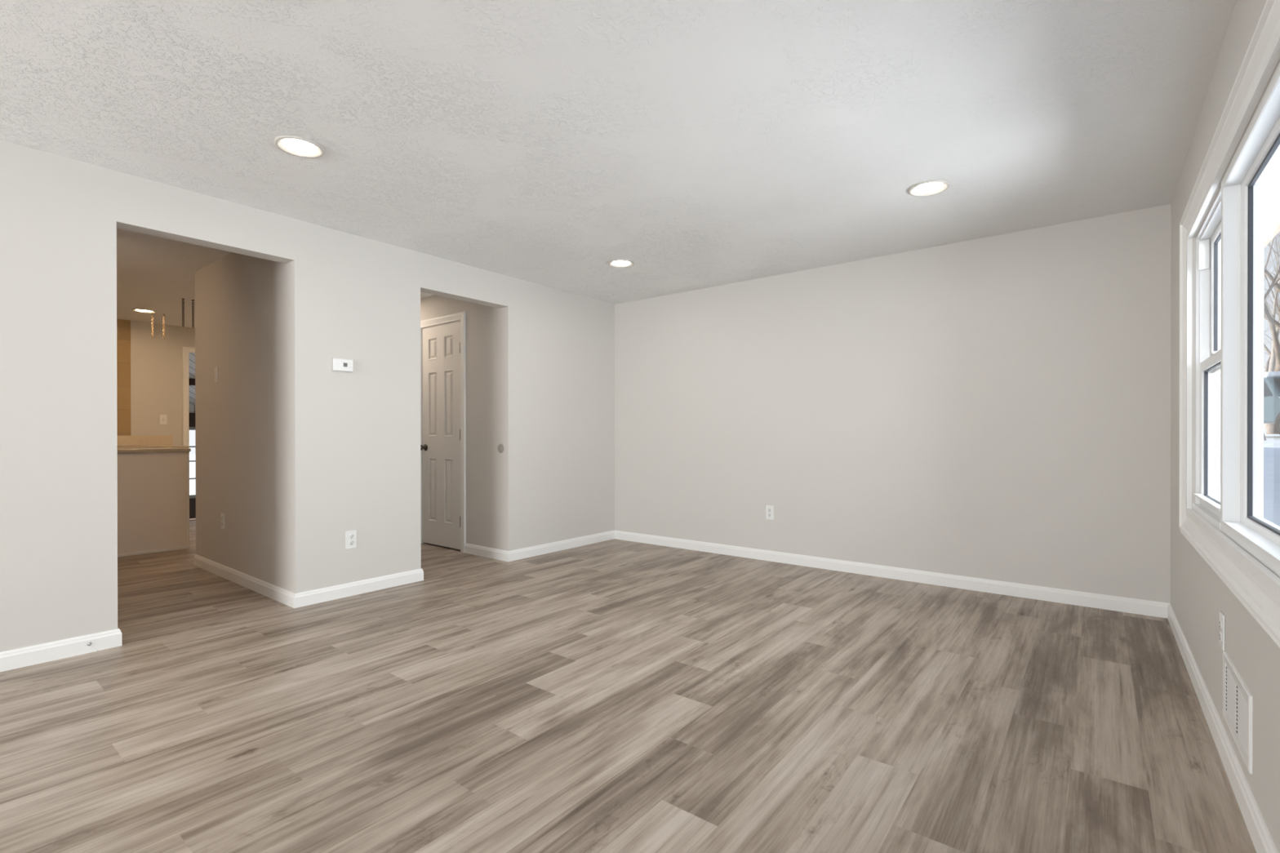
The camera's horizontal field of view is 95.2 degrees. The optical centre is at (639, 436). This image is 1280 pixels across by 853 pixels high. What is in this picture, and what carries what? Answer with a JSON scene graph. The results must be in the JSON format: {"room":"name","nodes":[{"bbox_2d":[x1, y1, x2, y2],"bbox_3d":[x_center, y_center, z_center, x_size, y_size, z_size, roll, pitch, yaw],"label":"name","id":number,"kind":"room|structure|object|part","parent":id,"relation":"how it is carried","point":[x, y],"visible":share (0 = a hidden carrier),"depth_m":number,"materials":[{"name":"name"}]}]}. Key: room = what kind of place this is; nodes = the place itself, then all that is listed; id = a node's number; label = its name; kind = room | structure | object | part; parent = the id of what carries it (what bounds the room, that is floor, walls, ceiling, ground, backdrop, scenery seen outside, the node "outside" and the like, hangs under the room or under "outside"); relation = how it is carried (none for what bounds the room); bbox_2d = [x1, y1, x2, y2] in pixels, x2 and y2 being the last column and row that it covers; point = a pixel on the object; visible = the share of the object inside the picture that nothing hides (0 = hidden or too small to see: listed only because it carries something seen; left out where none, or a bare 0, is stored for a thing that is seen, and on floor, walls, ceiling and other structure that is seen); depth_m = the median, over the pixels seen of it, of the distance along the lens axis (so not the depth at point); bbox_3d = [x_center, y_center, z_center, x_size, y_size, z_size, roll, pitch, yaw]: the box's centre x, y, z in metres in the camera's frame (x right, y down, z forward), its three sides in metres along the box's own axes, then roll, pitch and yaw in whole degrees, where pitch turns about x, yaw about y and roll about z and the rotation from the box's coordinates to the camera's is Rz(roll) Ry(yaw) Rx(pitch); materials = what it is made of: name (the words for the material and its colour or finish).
{"room":"empty living room","nodes":[
{"label":"empty living room","id":0,"kind":"room"},
{"bbox_2d":[128,320,195,445],"bbox_3d":[-6.341,0.152,6.658,0.140,3.040,4.600,0,0,38],"label":"wall","id":1,"kind":"structure","parent":0,"point":[156,363],"depth_m":7.13,"materials":[{"name":"grey paint"}]},
{"bbox_2d":[116,319,130,435],"bbox_3d":[-6.652,-0.685,6.138,0.010,1.361,2.002,0,0,38],"label":"wall tile","id":2,"kind":"structure","parent":1,"relation":"attached to","point":[123,326],"depth_m":6.87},
{"bbox_2d":[159,414,166,424],"bbox_3d":[-5.842,-0.202,7.166,0.020,0.122,0.072,0,0,38],"label":"light switch","id":3,"kind":"object","parent":1,"relation":"attached to","point":[162,418],"visible":1,"depth_m":7.17,"materials":[{"name":"white plastic"}]},
{"bbox_2d":[182,346,195,448],"bbox_3d":[-5.428,-0.027,7.699,0.017,2.190,0.962,0,0,38],"label":"door frame","id":4,"kind":"structure","parent":1,"relation":"attached to","point":[185,350],"depth_m":7.34,"materials":[{"name":"white paint"}]},
{"bbox_2d":[188,352,195,404],"bbox_3d":[-6.468,-1.061,9.610,3.700,1.190,4.500,0,0,38],"label":"ceiling","id":5,"kind":"structure","parent":0,"point":[191,356],"depth_m":9.13,"materials":[{"name":"grey"}]},
{"bbox_2d":[188,378,195,386],"bbox_3d":[-6.704,-0.856,9.796,0.100,0.100,4.500,0,0,38],"label":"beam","id":6,"kind":"structure","parent":5,"relation":"attached to","point":[191,381],"depth_m":9.24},
{"bbox_2d":[189,404,195,413],"bbox_3d":[-6.396,0.019,9.558,3.520,3.410,4.740,0,0,38],"label":"wall","id":7,"kind":"structure","parent":0,"point":[192,407],"depth_m":10.31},
{"bbox_2d":[189,413,195,426],"bbox_3d":[-7.692,-0.285,10.570,0.110,0.245,4.500,0,0,38],"label":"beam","id":8,"kind":"structure","parent":7,"relation":"attached to","point":[192,415],"depth_m":10.27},
{"bbox_2d":[189,497,195,519],"bbox_3d":[-7.719,1.280,10.596,0.120,0.365,4.500,0,0,38],"label":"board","id":9,"kind":"object","parent":7,"relation":"attached to","point":[193,500],"depth_m":10.30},
{"bbox_2d":[189,426,195,498],"bbox_3d":[-7.727,0.467,10.600,0.060,1.260,4.500,0,0,38],"label":"window","id":10,"kind":"structure","parent":7,"relation":"in","point":[190,428],"depth_m":10.34,"materials":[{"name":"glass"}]},
{"bbox_2d":[195,252,287,590],"bbox_3d":[-2.720,-0.145,4.653,1.835,2.440,0.865,0,0,38],"label":"wall","id":11,"kind":"structure","parent":0,"point":[241,300],"depth_m":4.23,"materials":[{"name":"grey paint"}]},
{"bbox_2d":[213,366,217,382],"bbox_3d":[-3.302,-0.477,4.545,0.072,0.122,0.020,0,0,38],"label":"light switch","id":12,"kind":"object","parent":11,"relation":"attached to","point":[215,373],"visible":1,"depth_m":4.54,"materials":[{"name":"white plastic"}]},
{"bbox_2d":[220,512,224,529],"bbox_3d":[-3.192,0.650,4.470,0.075,0.122,0.009,0,0,38],"label":"wall outlet","id":13,"kind":"object","parent":11,"relation":"attached to","point":[222,515],"visible":1,"depth_m":4.46,"materials":[{"name":"white plastic"}]},
{"bbox_2d":[193,554,423,608],"bbox_3d":[-2.664,1.031,4.613,1.974,0.088,0.893,0,0,38],"label":"baseboard","id":14,"kind":"object","parent":11,"relation":"attached to","point":[293,600],"visible":0.71,"depth_m":4.02,"materials":[{"name":"white paint"}]},
{"bbox_2d":[0,139,614,652],"bbox_3d":[-3.126,-0.139,2.543,0.125,2.440,9.120,0,0,38],"label":"wall","id":15,"kind":"structure","parent":0,"point":[353,438],"depth_m":3.73,"materials":[{"name":"grey paint"}]},
{"bbox_2d":[0,627,121,671],"bbox_3d":[-4.288,1.042,1.048,0.139,0.088,5.088,0,0,38],"label":"baseboard","id":16,"kind":"structure","parent":15,"relation":"attached to","point":[10,660],"depth_m":2.83,"materials":[{"name":"white paint"}]},
{"bbox_2d":[86,641,98,652],"bbox_3d":[-2.728,1.052,2.915,0.045,0.054,0.016,0,0,-31],"label":"door stop","id":17,"kind":"object","parent":16,"relation":"attached to","point":[89,643],"visible":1,"depth_m":2.91,"materials":[{"name":"grey plastic"}]},
{"bbox_2d":[331,357,353,373],"bbox_3d":[-1.976,-0.472,3.889,0.028,0.088,0.136,0,0,38],"label":"thermostat","id":18,"kind":"object","parent":15,"relation":"attached to","point":[341,365],"visible":1,"depth_m":3.88,"materials":[{"name":"white plastic"}]},
{"bbox_2d":[345,529,356,549],"bbox_3d":[-1.947,0.698,3.943,0.009,0.122,0.075,0,0,38],"label":"wall outlet","id":19,"kind":"object","parent":15,"relation":"attached to","point":[350,535],"visible":1,"depth_m":3.94,"materials":[{"name":"white plastic"}]},
{"bbox_2d":[348,533,354,538],"bbox_3d":[-1.946,0.677,3.942,0.005,0.034,0.034,0,0,38],"label":"receptacle","id":20,"kind":"object","parent":19,"relation":"attached to","point":[350,535],"depth_m":3.94,"materials":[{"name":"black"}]},
{"bbox_2d":[348,540,354,545],"bbox_3d":[-1.946,0.720,3.942,0.005,0.034,0.034,0,0,38],"label":"receptacle","id":21,"kind":"object","parent":19,"relation":"attached to","point":[350,542],"depth_m":3.94,"materials":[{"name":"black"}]},
{"bbox_2d":[465,529,614,561],"bbox_3d":[-0.931,1.026,5.726,0.614,0.088,1.406,0,0,38],"label":"baseboard","id":22,"kind":"structure","parent":15,"relation":"attached to","point":[495,553],"depth_m":5.30,"materials":[{"name":"white paint"}]},
{"bbox_2d":[420,294,499,549],"bbox_3d":[-1.872,-0.149,5.737,1.835,2.440,0.242,0,0,38],"label":"wall","id":23,"kind":"structure","parent":0,"point":[482,322],"depth_m":5.23,"materials":[{"name":"grey paint"}]},
{"bbox_2d":[420,320,460,549],"bbox_3d":[-1.918,-0.009,5.606,0.648,2.134,0.110,0,0,38],"label":"door","id":24,"kind":"structure","parent":23,"relation":"in","point":[441,447],"depth_m":5.61,"materials":[{"name":"white wood"}]},
{"bbox_3d":[-2.142,0.113,5.758,0.066,0.066,0.072,0,0,38],"label":"knob","id":25,"kind":"part","parent":24,"relation":"part of","materials":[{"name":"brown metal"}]},
{"bbox_2d":[420,311,466,552],"bbox_3d":[-1.883,-0.037,5.659,0.798,2.216,0.139,0,0,38],"label":"door frame","id":26,"kind":"structure","parent":23,"relation":"attached to","point":[460,316],"depth_m":5.39,"materials":[{"name":"white paint"}]},
{"bbox_2d":[497,444,503,453],"bbox_3d":[-1.206,0.106,5.059,0.082,0.082,0.006,0,0,38],"label":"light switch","id":27,"kind":"object","parent":23,"relation":"attached to","point":[500,447],"visible":1,"depth_m":5.05,"materials":[{"name":"beige plastic"}]},
{"bbox_2d":[0,0,1235,328],"bbox_3d":[-3.357,-1.480,2.795,9.597,0.240,9.240,0,0,38],"label":"ceiling","id":28,"kind":"structure","parent":0,"point":[697,144],"depth_m":2.50,"materials":[{"name":"white paint"}]},
{"bbox_2d":[131,308,156,313],"bbox_3d":[-5.399,-1.363,6.367,0.204,0.010,0.204,0,0,38],"label":"recessed light","id":29,"kind":"object","parent":28,"relation":"in","point":[140,310],"visible":1,"depth_m":6.36,"materials":[{"name":"white plastic"}]},
{"bbox_2d":[135,309,152,311],"bbox_3d":[-5.399,-1.367,6.367,0.143,0.002,0.143,0,0,38],"label":"diffuser","id":30,"kind":"object","parent":29,"relation":"attached to","point":[136,310],"depth_m":6.36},
{"bbox_2d":[151,313,153,338],"bbox_3d":[-5.451,-1.228,6.538,0.024,0.282,0.024,0,0,38],"label":"hanging chain","id":31,"kind":"object","parent":28,"relation":"hanging from","point":[151,313],"visible":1,"depth_m":6.54,"materials":[{"name":"gold metal"}]},
{"bbox_2d":[162,314,164,339],"bbox_3d":[-5.353,-1.228,6.572,0.024,0.282,0.024,0,0,38],"label":"hanging chain","id":32,"kind":"object","parent":28,"relation":"hanging from","point":[163,314],"visible":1,"depth_m":6.57,"materials":[{"name":"gold metal"}]},
{"bbox_2d":[182,298,184,327],"bbox_3d":[-4.546,-1.226,5.818,0.024,0.282,0.024,0,0,38],"label":"hanging chain","id":33,"kind":"object","parent":28,"relation":"hanging from","point":[182,299],"visible":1,"depth_m":5.82,"materials":[{"name":"black metal"}]},
{"bbox_2d":[191,299,194,328],"bbox_3d":[-4.490,-1.226,5.873,0.024,0.282,0.024,0,0,38],"label":"hanging chain","id":34,"kind":"object","parent":28,"relation":"hanging from","point":[192,300],"visible":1,"depth_m":5.87,"materials":[{"name":"black metal"}]},
{"bbox_2d":[274,134,324,158],"bbox_3d":[-1.596,-1.356,2.743,0.204,0.010,0.204,0,0,38],"label":"recessed light","id":35,"kind":"object","parent":28,"relation":"in","point":[295,145],"visible":1,"depth_m":2.74,"materials":[{"name":"white plastic"}]},
{"bbox_2d":[281,138,317,153],"bbox_3d":[-1.596,-1.359,2.743,0.143,0.002,0.143,0,0,38],"label":"diffuser","id":36,"kind":"object","parent":35,"relation":"attached to","point":[288,145],"depth_m":2.74,"materials":[{"name":"white plastic"}]},
{"bbox_2d":[608,258,634,267],"bbox_3d":[-0.149,-1.362,4.615,0.204,0.010,0.204,0,0,38],"label":"recessed light","id":37,"kind":"object","parent":28,"relation":"in","point":[619,263],"visible":1,"depth_m":4.62,"materials":[{"name":"white plastic"}]},
{"bbox_2d":[612,260,630,266],"bbox_3d":[-0.149,-1.366,4.615,0.143,0.002,0.143,0,0,38],"label":"diffuser","id":38,"kind":"object","parent":37,"relation":"attached to","point":[616,263],"depth_m":4.62,"materials":[{"name":"white plastic"}]},
{"bbox_2d":[907,179,949,196],"bbox_3d":[1.583,-1.359,3.208,0.204,0.010,0.204,0,0,38],"label":"recessed light","id":39,"kind":"object","parent":28,"relation":"in","point":[931,187],"visible":1,"depth_m":3.20,"materials":[{"name":"white plastic"}]},
{"bbox_2d":[914,182,942,193],"bbox_3d":[1.583,-1.363,3.208,0.143,0.002,0.143,0,0,38],"label":"diffuser","id":40,"kind":"object","parent":39,"relation":"attached to","point":[931,187],"depth_m":3.21,"materials":[{"name":"white plastic"}]},
{"bbox_2d":[0,520,1256,852],"bbox_3d":[-3.360,1.140,2.805,9.587,0.120,9.200,0,0,38],"label":"floor","id":41,"kind":"structure","parent":0,"point":[614,695],"depth_m":2.25,"materials":[{"name":"laminate"}]},
{"bbox_2d":[117,447,191,557],"bbox_3d":[-5.175,0.598,4.985,0.660,0.955,2.038,0,0,38],"label":"half wall","id":42,"kind":"structure","parent":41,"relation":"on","point":[153,483],"depth_m":5.38,"materials":[{"name":"white paint"}]},
{"bbox_2d":[117,435,188,448],"bbox_3d":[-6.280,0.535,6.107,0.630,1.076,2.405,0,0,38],"label":"countertop","id":43,"kind":"structure","parent":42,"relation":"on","point":[123,442],"depth_m":6.96,"materials":[{"name":"beige stone"}]},
{"bbox_2d":[117,447,191,453],"bbox_3d":[-5.176,0.136,4.983,0.660,0.030,2.038,0,0,38],"label":"countertop","id":44,"kind":"structure","parent":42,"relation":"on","point":[161,449],"depth_m":5.41,"materials":[{"name":"stone"}]},
{"bbox_3d":[-4.558,0.611,5.776,0.628,0.925,0.015,0,0,38],"label":"panel","id":45,"kind":"part","parent":42,"relation":"part of","materials":[{"name":"white paint"}]},
{"bbox_2d":[613,204,1171,603],"bbox_3d":[1.452,-0.149,4.827,4.522,2.440,0.120,0,0,38],"label":"wall","id":46,"kind":"structure","parent":0,"point":[997,407],"depth_m":4.24,"materials":[{"name":"grey paint"}]},
{"bbox_2d":[765,505,773,519],"bbox_3d":[1.113,0.656,5.013,0.075,0.122,0.009,0,0,38],"label":"wall outlet","id":47,"kind":"object","parent":46,"relation":"attached to","point":[769,508],"visible":1,"depth_m":5.01,"materials":[{"name":"white plastic"}]},
{"bbox_2d":[614,530,1170,618],"bbox_3d":[1.431,1.028,4.762,4.293,0.088,0.014,0,0,38],"label":"baseboard","id":48,"kind":"structure","parent":46,"relation":"attached to","point":[1152,608],"depth_m":4.24,"materials":[{"name":"white paint"}]},
{"bbox_2d":[1170,0,1279,852],"bbox_3d":[0.349,-0.134,-0.176,0.085,2.440,9.120,0,0,38],"label":"wall","id":49,"kind":"structure","parent":0,"point":[1198,595],"depth_m":2.14,"materials":[{"name":"grey paint"}]},
{"bbox_2d":[1192,187,1221,530],"bbox_3d":[2.325,-0.283,2.344,0.090,1.240,0.755,0,0,38],"label":"window","id":50,"kind":"structure","parent":49,"relation":"in","point":[1208,239],"depth_m":2.60,"materials":[{"name":"white plastic"}]},
{"bbox_3d":[2.320,-0.011,2.349,0.030,0.634,0.713,0,0,38],"label":"sash","id":51,"kind":"part","parent":50,"relation":"part of","materials":[{"name":"white plastic"}]},
{"bbox_3d":[2.345,-0.582,2.327,0.030,0.614,0.727,0,0,38],"label":"sash","id":52,"kind":"part","parent":50,"relation":"part of","materials":[{"name":"white plastic"}]},
{"bbox_2d":[1218,610,1225,651],"bbox_3d":[1.991,0.666,2.002,0.009,0.122,0.075,0,0,38],"label":"wall outlet","id":53,"kind":"object","parent":49,"relation":"attached to","point":[1222,618],"visible":1,"depth_m":1.98,"materials":[{"name":"white plastic"}]},
{"bbox_2d":[1218,618,1222,629],"bbox_3d":[1.990,0.645,2.003,0.005,0.034,0.034,0,0,38],"label":"receptacle","id":54,"kind":"object","parent":53,"relation":"attached to","point":[1220,620],"depth_m":1.99,"materials":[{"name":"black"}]},
{"bbox_2d":[1218,631,1222,642],"bbox_3d":[1.990,0.688,2.003,0.005,0.034,0.034,0,0,38],"label":"receptacle","id":55,"kind":"object","parent":53,"relation":"attached to","point":[1220,633],"depth_m":1.99,"materials":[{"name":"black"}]},
{"bbox_2d":[1167,604,1278,852],"bbox_3d":[0.343,1.041,-0.100,0.014,0.088,8.986,0,0,38],"label":"baseboard","id":56,"kind":"structure","parent":49,"relation":"attached to","point":[1263,842],"depth_m":1.87,"materials":[{"name":"white paint"}]},
{"bbox_2d":[1178,0,1279,648],"bbox_3d":[1.546,-0.282,1.376,0.126,1.495,3.500,0,0,38],"label":"window","id":57,"kind":"structure","parent":49,"relation":"in","point":[1242,521],"depth_m":1.94,"materials":[{"name":"white plastic"}]},
{"bbox_2d":[1222,651,1252,773],"bbox_3d":[1.831,0.831,1.795,0.007,0.216,0.430,0,0,38],"label":"air vent","id":58,"kind":"object","parent":49,"relation":"in","point":[1237,698],"visible":1,"depth_m":1.76,"materials":[{"name":"white plastic"}]},
{"bbox_3d":[2.224,0.167,9.937,9.592,3.580,8.880,0,0,38],"label":"wall","id":59,"kind":"structure","parent":0,"visible":0},
{"bbox_2d":[1264,160,1279,247],"bbox_3d":[3.988,-1.393,4.032,0.450,0.270,16.000,0,0,38],"label":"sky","id":60,"kind":"structure","parent":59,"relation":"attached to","point":[1272,184],"depth_m":3.26,"materials":[{"name":"white"}]},
{"label":"outside","id":61,"kind":"structure","parent":0,"visible":0},
{"bbox_2d":[189,428,1279,526],"bbox_3d":[28.316,-0.271,34.521,150.000,4.384,200.000,0,0,38],"label":"ground","id":62,"kind":"structure","parent":61,"point":[1272,446],"depth_m":7.82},
{"bbox_2d":[1263,283,1279,355],"bbox_3d":[54.150,-9.138,51.308,16.003,16.429,13.106,0,0,15],"label":"bare tree","id":63,"kind":"object","parent":62,"relation":"on","point":[1271,283],"visible":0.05,"depth_m":48.95,"materials":[{"name":"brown plant"}]},
{"bbox_2d":[1263,371,1279,434],"bbox_3d":[17.523,-0.852,15.754,1.890,1.760,4.736,0,0,18],"label":"parked car","id":64,"kind":"object","parent":62,"relation":"on","point":[1271,379],"visible":0.38,"depth_m":15.32,"materials":[{"name":"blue metal"}]},
{"bbox_2d":[1263,233,1279,434],"bbox_3d":[18.253,-6.606,19.611,8.611,13.284,10.760,0,0,-32],"label":"bare tree","id":65,"kind":"object","parent":62,"relation":"on","point":[1270,428],"visible":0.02,"depth_m":19.29,"materials":[{"name":"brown plant"}]},
{"bbox_2d":[1263,231,1279,429],"bbox_3d":[30.761,-6.365,27.078,11.187,12.237,7.970,0,0,11],"label":"bare tree","id":66,"kind":"object","parent":62,"relation":"on","point":[1273,358],"visible":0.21,"depth_m":27.65,"materials":[{"name":"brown plant"}]},
{"bbox_2d":[1263,243,1279,355],"bbox_3d":[41.415,-8.574,36.550,10.552,16.065,10.559,0,0,15],"label":"bare tree","id":67,"kind":"object","parent":62,"relation":"on","point":[1266,348],"visible":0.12,"depth_m":37.58,"materials":[{"name":"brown plant"}]},
{"bbox_2d":[1263,246,1279,372],"bbox_3d":[69.656,-11.950,61.751,15.817,21.219,15.134,0,0,38],"label":"bare tree","id":68,"kind":"object","parent":62,"relation":"on","point":[1266,367],"visible":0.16,"depth_m":63.73,"materials":[{"name":"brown plant"}]},
{"bbox_2d":[1263,246,1279,440],"bbox_3d":[12.437,-3.803,13.685,5.729,8.004,6.308,0,0,16],"label":"bare tree","id":69,"kind":"object","parent":62,"relation":"on","point":[1264,437],"visible":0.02,"depth_m":12.53,"materials":[{"name":"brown plant"}]}
]}

